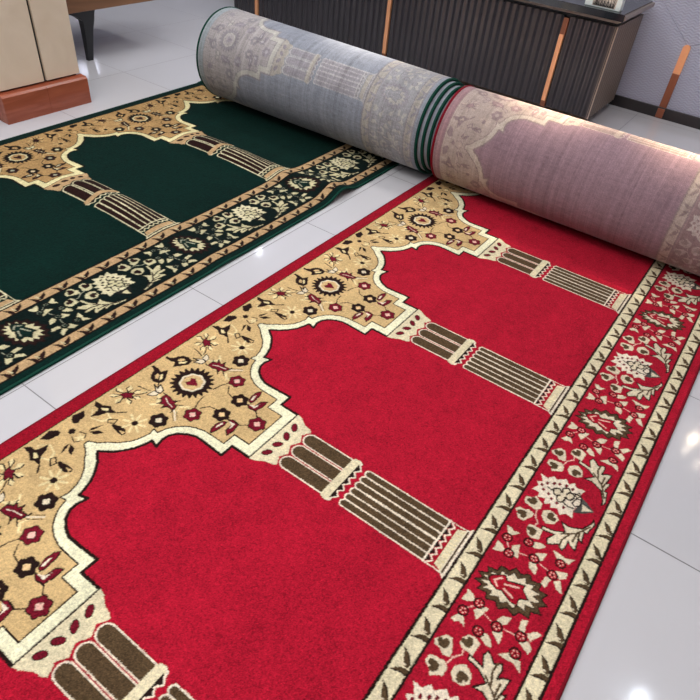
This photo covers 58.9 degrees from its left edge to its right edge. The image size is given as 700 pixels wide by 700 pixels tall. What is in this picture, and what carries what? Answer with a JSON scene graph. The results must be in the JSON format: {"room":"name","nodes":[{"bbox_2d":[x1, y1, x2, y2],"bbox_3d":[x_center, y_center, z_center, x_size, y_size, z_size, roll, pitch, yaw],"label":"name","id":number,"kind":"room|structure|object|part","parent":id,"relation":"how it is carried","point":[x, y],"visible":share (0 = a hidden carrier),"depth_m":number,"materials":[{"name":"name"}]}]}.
{"room":"carpet showroom","nodes":[
{"label":"carpet showroom","id":0,"kind":"room"},
{"bbox_2d":[0,0,699,699],"bbox_3d":[-1.853,0.028,1.485,11.000,0.050,8.400,28,45,23],"label":"floor","id":1,"kind":"structure","parent":0,"point":[642,642],"depth_m":1.62,"materials":[{"name":"tile"}]},
{"bbox_2d":[0,0,91,124],"bbox_3d":[-1.392,-2.291,1.894,0.464,2.995,0.414,28,45,23],"label":"pillar","id":2,"kind":"structure","parent":1,"relation":"on","point":[39,68],"depth_m":2.65,"materials":[{"name":"beige paint"}]},
{"bbox_3d":[-1.285,-2.209,1.728,0.020,2.855,0.206,28,45,23],"label":"marble panel","id":3,"kind":"part","parent":2,"relation":"part of","materials":[{"name":"beige stone"}]},
{"bbox_3d":[-1.169,-2.307,1.857,0.020,2.855,0.165,28,45,23],"label":"marble panel","id":4,"kind":"part","parent":2,"relation":"part of","materials":[{"name":"beige stone"}]},
{"bbox_2d":[66,0,152,60],"bbox_3d":[-1.807,-1.688,2.904,0.455,0.700,1.880,28,45,23],"label":"table","id":5,"kind":"object","parent":1,"relation":"on","point":[82,10],"visible":0.54,"depth_m":3.24,"materials":[{"name":"brown wood"}]},
{"bbox_3d":[-1.408,-1.651,3.266,0.044,0.242,0.170,28,45,23],"label":"leg","id":6,"kind":"part","parent":5,"relation":"part of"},
{"bbox_2d":[0,6,463,394],"bbox_3d":[-0.976,-0.531,1.900,1.490,0.409,3.142,28,45,23],"label":"carpet","id":7,"kind":"object","parent":1,"relation":"on","point":[108,215],"visible":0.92,"depth_m":2.40,"materials":[{"name":"green carpet"}]},
{"bbox_2d":[0,85,699,699],"bbox_3d":[0.087,0.033,1.409,1.214,0.379,3.058,28,45,23],"label":"carpet","id":8,"kind":"object","parent":1,"relation":"on","point":[419,457],"visible":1,"depth_m":1.43,"materials":[{"name":"red carpet"}]},
{"bbox_2d":[234,0,654,119],"bbox_3d":[0.356,-1.998,3.671,2.543,0.540,0.513,28,45,23],"label":"sideboard","id":9,"kind":"object","parent":1,"relation":"on","point":[567,57],"visible":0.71,"depth_m":3.30,"materials":[{"name":"grey paint"}]},
{"bbox_3d":[-0.675,-2.394,4.010,0.189,0.429,0.024,28,45,23],"label":"door","id":10,"kind":"part","parent":9,"relation":"part of","materials":[{"name":"grey paint"}]},
{"bbox_3d":[-0.598,-2.320,3.976,0.023,0.321,0.018,28,45,23],"label":"handle","id":11,"kind":"part","parent":9,"relation":"part of","materials":[{"name":"orange wood"}]},
{"bbox_3d":[-0.178,-2.127,3.766,0.976,0.429,0.024,28,45,23],"label":"door","id":12,"kind":"part","parent":9,"relation":"part of","materials":[{"name":"grey paint"}]},
{"bbox_3d":[0.217,-1.882,3.576,0.023,0.321,0.018,28,45,23],"label":"handle","id":13,"kind":"part","parent":9,"relation":"part of","materials":[{"name":"orange wood"}]},
{"bbox_3d":[0.638,-1.688,3.365,0.981,0.429,0.024,28,45,23],"label":"door","id":14,"kind":"part","parent":9,"relation":"part of","materials":[{"name":"grey paint"}]},
{"bbox_3d":[1.036,-1.442,3.174,0.023,0.321,0.018,28,45,23],"label":"handle","id":15,"kind":"part","parent":9,"relation":"part of","materials":[{"name":"orange wood"}]},
{"bbox_3d":[0.228,-2.066,3.342,2.539,0.030,0.004,28,45,23],"label":"rail","id":16,"kind":"part","parent":9,"relation":"part of","materials":[{"name":"stone"}]},
{"bbox_3d":[1.155,-1.410,3.111,0.232,0.429,0.024,28,45,23],"label":"door","id":17,"kind":"part","parent":9,"relation":"part of","materials":[{"name":"grey paint"}]},
{"bbox_2d":[516,0,654,23],"bbox_3d":[0.378,-2.182,3.514,2.543,0.042,0.510,28,45,23],"label":"countertop","id":18,"kind":"structure","parent":9,"relation":"on","point":[642,9],"depth_m":2.98,"materials":[{"name":"black metal"}]},
{"bbox_2d":[585,0,625,11],"bbox_3d":[1.194,-1.663,2.861,0.170,0.150,0.046,28,45,23],"label":"printed box","id":19,"kind":"object","parent":9,"relation":"on","point":[614,5],"visible":1,"depth_m":2.87,"materials":[{"name":"white cardboard"}]},
{"bbox_3d":[1.365,-1.464,3.202,0.014,0.434,0.431,28,45,23],"label":"panel","id":20,"kind":"part","parent":9,"relation":"part of","materials":[{"name":"brown wood"}]},
{"bbox_2d":[616,0,699,116],"bbox_3d":[0.666,-3.139,3.145,11.000,3.000,0.200,28,45,23],"label":"wall","id":21,"kind":"structure","parent":0,"point":[665,28],"depth_m":3.29,"materials":[{"name":"paint"}]},
{"bbox_2d":[608,94,699,129],"bbox_3d":[0.477,-1.976,4.034,11.000,0.056,0.014,28,45,23],"label":"baseboard","id":22,"kind":"structure","parent":21,"relation":"attached to","point":[681,118],"depth_m":3.43,"materials":[{"name":"black paint"}]},
{"bbox_2d":[655,108,664,117],"bbox_3d":[1.708,-1.306,3.419,0.038,0.048,0.008,28,45,23],"label":"trim","id":23,"kind":"structure","parent":21,"relation":"attached to","point":[660,112],"depth_m":3.42,"materials":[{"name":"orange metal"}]},
{"bbox_2d":[659,73,679,107],"bbox_3d":[1.727,-1.401,3.354,0.038,0.175,0.012,28,45,23],"label":"trim","id":24,"kind":"structure","parent":21,"relation":"attached to","point":[674,78],"depth_m":3.35,"materials":[{"name":"brown wood"}]},
{"bbox_2d":[673,45,690,74],"bbox_3d":[1.741,-1.522,3.250,0.038,0.143,0.012,28,45,23],"label":"trim","id":25,"kind":"structure","parent":21,"relation":"attached to","point":[685,51],"depth_m":3.25,"materials":[{"name":"orange wood"}]}
]}

